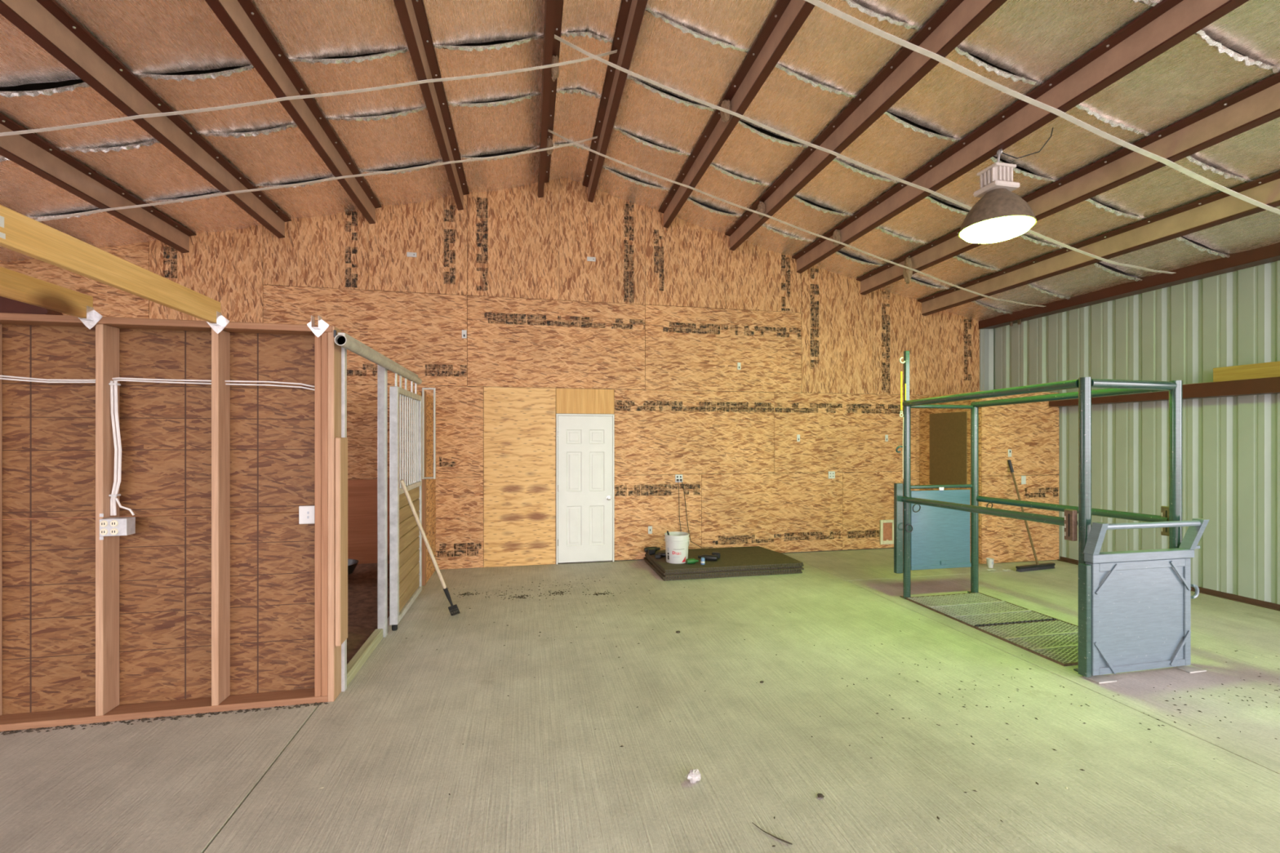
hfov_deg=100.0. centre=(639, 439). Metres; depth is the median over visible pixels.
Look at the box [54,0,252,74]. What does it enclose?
blanket
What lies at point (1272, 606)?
baseboard
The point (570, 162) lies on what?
blanket
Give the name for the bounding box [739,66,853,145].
blanket
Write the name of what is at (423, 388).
guard
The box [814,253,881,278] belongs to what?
blanket
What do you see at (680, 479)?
power cord
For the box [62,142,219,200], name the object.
blanket
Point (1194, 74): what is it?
blanket
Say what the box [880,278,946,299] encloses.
blanket
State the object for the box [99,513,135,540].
box
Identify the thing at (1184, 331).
wall
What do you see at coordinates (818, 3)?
cable
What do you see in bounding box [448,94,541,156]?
blanket
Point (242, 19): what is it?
rafter
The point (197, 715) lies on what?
litter
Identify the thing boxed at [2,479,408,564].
board
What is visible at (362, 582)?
bedding
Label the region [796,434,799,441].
wall plate
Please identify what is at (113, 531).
socket
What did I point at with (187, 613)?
wall
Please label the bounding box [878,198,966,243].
ceiling panel
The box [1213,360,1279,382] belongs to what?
plank
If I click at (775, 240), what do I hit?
blanket
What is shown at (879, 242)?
blanket
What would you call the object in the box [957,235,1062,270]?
blanket
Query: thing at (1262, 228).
blanket
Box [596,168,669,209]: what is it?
blanket
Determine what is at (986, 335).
trim
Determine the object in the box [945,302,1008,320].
blanket
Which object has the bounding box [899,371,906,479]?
strap
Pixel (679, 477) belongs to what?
outlet
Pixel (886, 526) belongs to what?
pet door
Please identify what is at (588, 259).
wall plate
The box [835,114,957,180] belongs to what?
ceiling panel
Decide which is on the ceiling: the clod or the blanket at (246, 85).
the blanket at (246, 85)
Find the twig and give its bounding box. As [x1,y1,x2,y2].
[751,822,792,844]
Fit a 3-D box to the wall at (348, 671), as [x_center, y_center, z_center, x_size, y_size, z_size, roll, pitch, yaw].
[-2.380,0.512,5.312,0.093,2.430,3.631,0,0,-11]
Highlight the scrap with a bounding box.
[684,768,700,783]
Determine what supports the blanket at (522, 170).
on the ceiling
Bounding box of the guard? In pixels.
[422,387,435,479]
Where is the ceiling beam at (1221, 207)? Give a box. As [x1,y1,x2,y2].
[917,171,1279,315]
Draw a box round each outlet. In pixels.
[675,474,682,482]
[828,471,835,478]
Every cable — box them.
[0,375,314,390]
[804,0,1279,214]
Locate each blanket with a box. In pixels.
[0,13,80,87]
[0,86,155,148]
[0,160,98,216]
[33,211,157,248]
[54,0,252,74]
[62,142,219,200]
[137,67,295,133]
[146,195,261,233]
[200,125,333,185]
[252,0,407,58]
[256,179,358,218]
[290,50,426,117]
[327,108,442,170]
[360,164,453,204]
[422,0,545,45]
[434,37,543,103]
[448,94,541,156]
[461,148,539,192]
[549,145,589,182]
[552,92,600,148]
[556,35,612,95]
[560,0,621,39]
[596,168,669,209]
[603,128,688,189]
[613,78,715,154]
[627,10,747,108]
[646,0,777,49]
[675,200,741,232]
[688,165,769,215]
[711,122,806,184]
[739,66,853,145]
[745,226,812,256]
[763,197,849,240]
[777,0,918,95]
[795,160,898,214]
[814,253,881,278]
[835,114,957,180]
[839,228,926,265]
[852,0,947,27]
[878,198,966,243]
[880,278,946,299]
[887,49,1038,139]
[911,257,998,288]
[928,158,1053,211]
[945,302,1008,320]
[957,0,1153,83]
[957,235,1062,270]
[976,284,1066,312]
[994,106,1146,180]
[1022,200,1142,247]
[1029,263,1134,297]
[1079,34,1276,134]
[1090,157,1246,218]
[1099,238,1223,277]
[1182,205,1279,254]
[1189,116,1279,181]
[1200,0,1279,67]
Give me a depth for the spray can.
6.82 m
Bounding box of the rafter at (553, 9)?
[537,0,563,197]
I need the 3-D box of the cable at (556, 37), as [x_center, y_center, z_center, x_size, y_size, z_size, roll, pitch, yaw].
[2.674,-2.716,5.418,6.998,1.640,0.042,0,0,-12]
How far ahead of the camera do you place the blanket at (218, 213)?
6.14 m
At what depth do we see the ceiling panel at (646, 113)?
5.67 m
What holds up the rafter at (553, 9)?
attached to the ceiling
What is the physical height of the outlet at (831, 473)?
0.112 m
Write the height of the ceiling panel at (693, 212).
0.260 m
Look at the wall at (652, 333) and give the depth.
7.58 m
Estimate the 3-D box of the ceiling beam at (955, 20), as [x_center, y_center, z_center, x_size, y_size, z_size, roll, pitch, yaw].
[2.704,-2.921,1.334,0.154,0.252,13.512,0,0,-12]
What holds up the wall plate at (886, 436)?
attached to the wall at (652, 333)
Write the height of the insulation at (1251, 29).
0.278 m
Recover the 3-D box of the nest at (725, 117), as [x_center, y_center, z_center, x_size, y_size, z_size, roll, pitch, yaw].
[0.831,-3.168,5.176,0.105,0.231,0.131,0,0,-12]
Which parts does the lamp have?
stem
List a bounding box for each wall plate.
[406,252,416,257]
[462,329,466,338]
[586,256,595,261]
[648,526,652,533]
[737,362,740,369]
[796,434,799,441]
[884,435,888,441]
[1008,448,1011,457]
[1021,475,1026,484]
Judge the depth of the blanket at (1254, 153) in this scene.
4.39 m
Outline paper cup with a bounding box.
[986,557,994,568]
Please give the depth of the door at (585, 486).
7.49 m
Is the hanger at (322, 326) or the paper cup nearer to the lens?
the hanger at (322, 326)
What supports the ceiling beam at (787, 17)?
attached to the ceiling
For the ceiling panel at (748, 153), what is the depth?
5.89 m
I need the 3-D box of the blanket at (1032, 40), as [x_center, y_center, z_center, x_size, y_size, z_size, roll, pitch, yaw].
[2.757,-2.905,3.735,1.076,0.277,0.790,0,0,-12]
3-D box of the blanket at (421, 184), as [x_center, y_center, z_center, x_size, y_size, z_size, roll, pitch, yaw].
[-2.809,-3.165,6.630,1.091,0.280,0.887,0,0,-12]
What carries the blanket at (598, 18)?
on the ceiling
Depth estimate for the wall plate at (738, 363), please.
7.96 m
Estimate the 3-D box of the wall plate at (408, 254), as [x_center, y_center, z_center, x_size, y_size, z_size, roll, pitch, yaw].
[-2.993,-2.422,7.034,0.120,0.060,0.012,0,0,-12]
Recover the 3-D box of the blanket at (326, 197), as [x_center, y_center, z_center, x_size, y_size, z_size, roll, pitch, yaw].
[-3.859,-2.897,6.412,1.054,0.271,0.887,0,0,-12]
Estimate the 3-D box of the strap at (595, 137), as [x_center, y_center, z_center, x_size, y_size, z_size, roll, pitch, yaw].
[-3.918,-2.639,5.569,6.995,1.806,0.042,0,0,-12]
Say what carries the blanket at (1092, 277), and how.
on the ceiling
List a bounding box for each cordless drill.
[644,546,660,555]
[654,552,666,559]
[697,551,720,560]
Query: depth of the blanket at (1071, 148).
4.73 m
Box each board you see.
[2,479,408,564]
[929,411,967,484]
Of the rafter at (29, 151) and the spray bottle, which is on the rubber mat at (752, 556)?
the spray bottle
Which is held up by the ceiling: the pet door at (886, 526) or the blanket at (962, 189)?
the blanket at (962, 189)
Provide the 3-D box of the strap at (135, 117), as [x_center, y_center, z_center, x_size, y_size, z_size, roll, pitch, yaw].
[-3.647,-2.639,4.264,6.998,1.806,0.036,0,0,-10]
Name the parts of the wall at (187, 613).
plate, plate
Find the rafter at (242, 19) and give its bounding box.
[204,0,382,224]
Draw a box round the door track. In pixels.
[333,329,422,384]
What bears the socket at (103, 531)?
attached to the box
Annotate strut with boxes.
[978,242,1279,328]
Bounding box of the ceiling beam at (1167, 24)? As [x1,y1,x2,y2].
[791,0,1248,273]
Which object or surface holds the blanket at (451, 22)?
on the ceiling
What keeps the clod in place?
on the floor
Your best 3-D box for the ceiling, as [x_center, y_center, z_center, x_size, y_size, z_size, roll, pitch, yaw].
[0.348,-2.845,0.827,14.179,2.016,13.877,0,0,-12]
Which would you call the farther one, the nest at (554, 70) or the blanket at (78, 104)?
the nest at (554, 70)
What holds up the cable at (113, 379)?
attached to the wall at (187, 613)
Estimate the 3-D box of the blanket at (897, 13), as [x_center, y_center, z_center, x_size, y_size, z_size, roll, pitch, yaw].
[1.736,-3.167,3.522,1.011,0.260,0.790,0,0,-12]
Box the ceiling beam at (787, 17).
[658,0,814,227]
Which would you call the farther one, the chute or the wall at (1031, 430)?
the wall at (1031, 430)
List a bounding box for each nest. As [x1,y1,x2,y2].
[546,137,553,155]
[551,55,559,81]
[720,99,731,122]
[756,201,765,217]
[832,229,840,246]
[902,257,912,284]
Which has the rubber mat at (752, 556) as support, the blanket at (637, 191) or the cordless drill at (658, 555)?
the cordless drill at (658, 555)
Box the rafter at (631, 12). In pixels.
[582,0,648,202]
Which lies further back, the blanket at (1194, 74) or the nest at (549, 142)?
the nest at (549, 142)
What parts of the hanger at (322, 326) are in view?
plate, plate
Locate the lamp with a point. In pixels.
(1001, 214)
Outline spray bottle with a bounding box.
[685,558,698,564]
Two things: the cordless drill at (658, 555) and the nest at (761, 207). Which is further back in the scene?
the cordless drill at (658, 555)
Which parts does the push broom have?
handle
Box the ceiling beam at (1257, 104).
[856,71,1279,295]
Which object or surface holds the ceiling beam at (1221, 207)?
attached to the ceiling
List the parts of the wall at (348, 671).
sill, post, panel, post, panel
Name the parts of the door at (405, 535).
rail, rail, rail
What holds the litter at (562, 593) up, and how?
on the floor
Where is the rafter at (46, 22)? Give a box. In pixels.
[0,0,291,238]
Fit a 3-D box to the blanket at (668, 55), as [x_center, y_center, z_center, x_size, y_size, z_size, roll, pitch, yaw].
[0.377,-3.429,4.894,1.092,0.281,0.830,0,0,-12]
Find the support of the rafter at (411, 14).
attached to the ceiling
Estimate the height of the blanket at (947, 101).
0.277 m
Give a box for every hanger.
[78,306,102,328]
[206,311,229,333]
[306,315,328,337]
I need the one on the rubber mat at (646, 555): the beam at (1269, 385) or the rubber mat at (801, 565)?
the rubber mat at (801, 565)
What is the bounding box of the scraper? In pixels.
[400,479,460,615]
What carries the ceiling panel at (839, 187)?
on the ceiling
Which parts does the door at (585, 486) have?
panel, panel, panel, panel, panel, panel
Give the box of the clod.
[817,793,824,798]
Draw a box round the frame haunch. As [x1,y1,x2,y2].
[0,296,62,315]
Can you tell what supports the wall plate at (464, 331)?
attached to the wall at (652, 333)
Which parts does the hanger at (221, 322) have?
plate, plate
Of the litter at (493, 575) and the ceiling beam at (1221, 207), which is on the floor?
the litter at (493, 575)
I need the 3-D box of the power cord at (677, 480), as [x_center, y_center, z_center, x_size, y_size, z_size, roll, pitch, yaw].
[0.566,1.040,7.748,0.072,0.934,0.034,0,0,-3]
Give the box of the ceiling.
[0,0,1279,320]
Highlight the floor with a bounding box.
[0,548,1279,852]
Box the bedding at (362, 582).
[346,563,389,664]
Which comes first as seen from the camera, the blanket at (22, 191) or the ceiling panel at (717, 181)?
the blanket at (22, 191)
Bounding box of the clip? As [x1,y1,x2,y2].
[1009,320,1021,325]
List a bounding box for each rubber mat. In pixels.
[644,554,801,574]
[644,557,801,578]
[644,560,802,581]
[645,546,803,571]
[645,553,804,573]
[645,556,804,577]
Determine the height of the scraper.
1.373 m
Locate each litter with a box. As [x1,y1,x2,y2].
[0,702,328,735]
[320,579,1257,788]
[421,577,1279,847]
[450,574,636,608]
[453,589,608,598]
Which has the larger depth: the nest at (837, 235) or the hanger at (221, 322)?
the nest at (837, 235)
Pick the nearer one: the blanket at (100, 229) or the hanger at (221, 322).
the hanger at (221, 322)
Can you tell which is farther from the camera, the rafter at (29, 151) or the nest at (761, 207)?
the nest at (761, 207)
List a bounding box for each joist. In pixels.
[0,204,220,323]
[0,266,93,318]
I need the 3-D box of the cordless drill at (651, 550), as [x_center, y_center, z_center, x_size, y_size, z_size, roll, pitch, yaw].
[0.199,1.554,7.524,0.240,0.075,0.221,0,0,-20]
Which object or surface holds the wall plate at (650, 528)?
attached to the wall at (652, 333)
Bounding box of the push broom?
[1007,459,1055,572]
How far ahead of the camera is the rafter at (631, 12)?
5.19 m
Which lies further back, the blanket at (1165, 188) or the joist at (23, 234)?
the blanket at (1165, 188)
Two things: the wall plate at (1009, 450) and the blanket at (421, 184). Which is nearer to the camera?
the blanket at (421, 184)
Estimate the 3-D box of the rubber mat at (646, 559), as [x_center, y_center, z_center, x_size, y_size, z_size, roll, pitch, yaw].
[1.070,1.694,7.282,1.840,0.022,1.130,0,0,-12]
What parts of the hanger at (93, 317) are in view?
plate, seat, plate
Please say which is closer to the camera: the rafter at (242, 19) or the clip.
the rafter at (242, 19)
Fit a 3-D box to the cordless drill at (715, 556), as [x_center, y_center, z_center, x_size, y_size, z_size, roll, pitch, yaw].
[0.916,1.550,7.123,0.264,0.082,0.243,0,0,19]
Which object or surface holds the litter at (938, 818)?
on the floor
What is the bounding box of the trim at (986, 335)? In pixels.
[979,328,993,391]
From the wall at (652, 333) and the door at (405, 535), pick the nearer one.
the door at (405, 535)
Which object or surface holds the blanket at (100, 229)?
on the ceiling
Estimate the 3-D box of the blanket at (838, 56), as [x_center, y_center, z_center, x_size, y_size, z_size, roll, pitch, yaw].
[1.573,-3.167,4.305,1.011,0.260,0.810,0,0,-12]
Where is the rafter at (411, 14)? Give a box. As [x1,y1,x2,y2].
[393,0,469,210]
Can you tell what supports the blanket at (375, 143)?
on the ceiling
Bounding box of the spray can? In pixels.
[700,557,705,564]
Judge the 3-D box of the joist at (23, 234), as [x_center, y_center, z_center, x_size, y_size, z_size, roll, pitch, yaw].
[-2.221,-0.795,1.253,0.038,0.140,4.358,0,0,-12]
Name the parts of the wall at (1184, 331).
metal panel, metal panel, metal panel, metal panel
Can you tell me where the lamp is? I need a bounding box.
[958,127,1053,243]
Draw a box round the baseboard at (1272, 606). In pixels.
[1057,556,1279,611]
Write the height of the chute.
2.690 m
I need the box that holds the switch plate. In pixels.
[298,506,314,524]
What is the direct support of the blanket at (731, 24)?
on the ceiling
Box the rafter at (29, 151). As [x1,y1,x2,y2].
[0,112,196,253]
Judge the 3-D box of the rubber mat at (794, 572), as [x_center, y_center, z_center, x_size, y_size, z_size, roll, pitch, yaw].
[1.080,1.716,7.281,1.840,0.022,1.137,0,0,-12]
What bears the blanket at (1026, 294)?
on the ceiling
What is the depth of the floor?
3.11 m
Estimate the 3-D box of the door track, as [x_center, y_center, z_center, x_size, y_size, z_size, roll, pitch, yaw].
[-2.192,-0.660,4.661,0.108,0.116,2.500,0,0,-12]
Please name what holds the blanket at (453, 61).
on the ceiling
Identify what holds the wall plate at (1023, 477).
attached to the wall at (1031, 430)
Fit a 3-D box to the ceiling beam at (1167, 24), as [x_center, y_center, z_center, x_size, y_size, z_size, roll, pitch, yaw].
[3.757,-2.652,1.553,0.154,0.252,13.512,0,0,-12]
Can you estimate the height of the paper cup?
0.118 m
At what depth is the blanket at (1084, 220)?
5.71 m
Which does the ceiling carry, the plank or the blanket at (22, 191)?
the blanket at (22, 191)
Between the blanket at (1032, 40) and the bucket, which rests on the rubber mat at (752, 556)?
the bucket
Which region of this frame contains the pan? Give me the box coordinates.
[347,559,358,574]
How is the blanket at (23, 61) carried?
on the ceiling
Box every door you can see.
[389,373,422,631]
[555,413,613,564]
[880,519,893,544]
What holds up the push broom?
on the floor
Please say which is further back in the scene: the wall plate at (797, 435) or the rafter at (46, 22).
the wall plate at (797, 435)
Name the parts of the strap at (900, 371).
cord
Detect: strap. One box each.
[0,49,617,136]
[35,136,597,222]
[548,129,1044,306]
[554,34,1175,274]
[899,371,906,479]
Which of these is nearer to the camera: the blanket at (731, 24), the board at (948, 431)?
the blanket at (731, 24)
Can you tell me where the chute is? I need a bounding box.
[893,351,1209,684]
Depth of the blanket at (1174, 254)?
5.95 m
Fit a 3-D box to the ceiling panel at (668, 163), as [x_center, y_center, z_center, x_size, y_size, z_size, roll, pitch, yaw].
[0.023,-3.429,6.593,1.092,0.281,0.900,0,0,-12]
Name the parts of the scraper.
handle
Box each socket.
[99,520,107,527]
[99,528,107,535]
[110,520,118,526]
[110,528,118,534]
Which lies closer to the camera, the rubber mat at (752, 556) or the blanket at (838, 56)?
the blanket at (838, 56)
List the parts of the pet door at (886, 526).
frame, frame, frame, frame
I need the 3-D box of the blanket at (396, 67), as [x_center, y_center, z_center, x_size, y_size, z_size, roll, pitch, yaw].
[-2.428,-3.165,4.796,1.091,0.280,0.800,0,0,-12]
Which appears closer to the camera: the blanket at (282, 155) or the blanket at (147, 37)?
the blanket at (147, 37)
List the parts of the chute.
gate frame, post, gate rail, gate rail, post, floor panel, rail, rail, floor panel, rail, rail, post, hinge post, head arm, foot plate, head rail, rail, rail, post, foot plate, head arm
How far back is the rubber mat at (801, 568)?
6.73 m
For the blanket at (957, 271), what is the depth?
7.42 m
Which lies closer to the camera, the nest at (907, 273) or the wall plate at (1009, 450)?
the nest at (907, 273)
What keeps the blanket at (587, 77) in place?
on the ceiling
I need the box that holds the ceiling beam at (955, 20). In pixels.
[724,0,1007,250]
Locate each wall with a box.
[0,177,979,569]
[0,312,341,731]
[334,346,435,691]
[920,391,1058,564]
[993,260,1279,604]
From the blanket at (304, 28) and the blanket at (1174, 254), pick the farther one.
the blanket at (1174, 254)
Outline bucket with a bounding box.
[664,531,689,564]
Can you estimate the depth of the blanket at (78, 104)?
4.30 m
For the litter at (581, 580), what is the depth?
3.72 m
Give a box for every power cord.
[676,479,681,531]
[680,479,713,548]
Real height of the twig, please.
0.009 m
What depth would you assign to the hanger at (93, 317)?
3.25 m
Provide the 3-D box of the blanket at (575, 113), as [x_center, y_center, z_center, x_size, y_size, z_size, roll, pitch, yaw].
[-0.745,-3.603,6.081,0.621,0.084,1.030,0,0,-12]
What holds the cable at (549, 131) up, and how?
attached to the ceiling
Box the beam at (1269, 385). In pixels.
[1048,376,1279,406]
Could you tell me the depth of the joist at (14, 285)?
2.91 m
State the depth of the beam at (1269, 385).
5.87 m
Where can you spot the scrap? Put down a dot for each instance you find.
(694, 775)

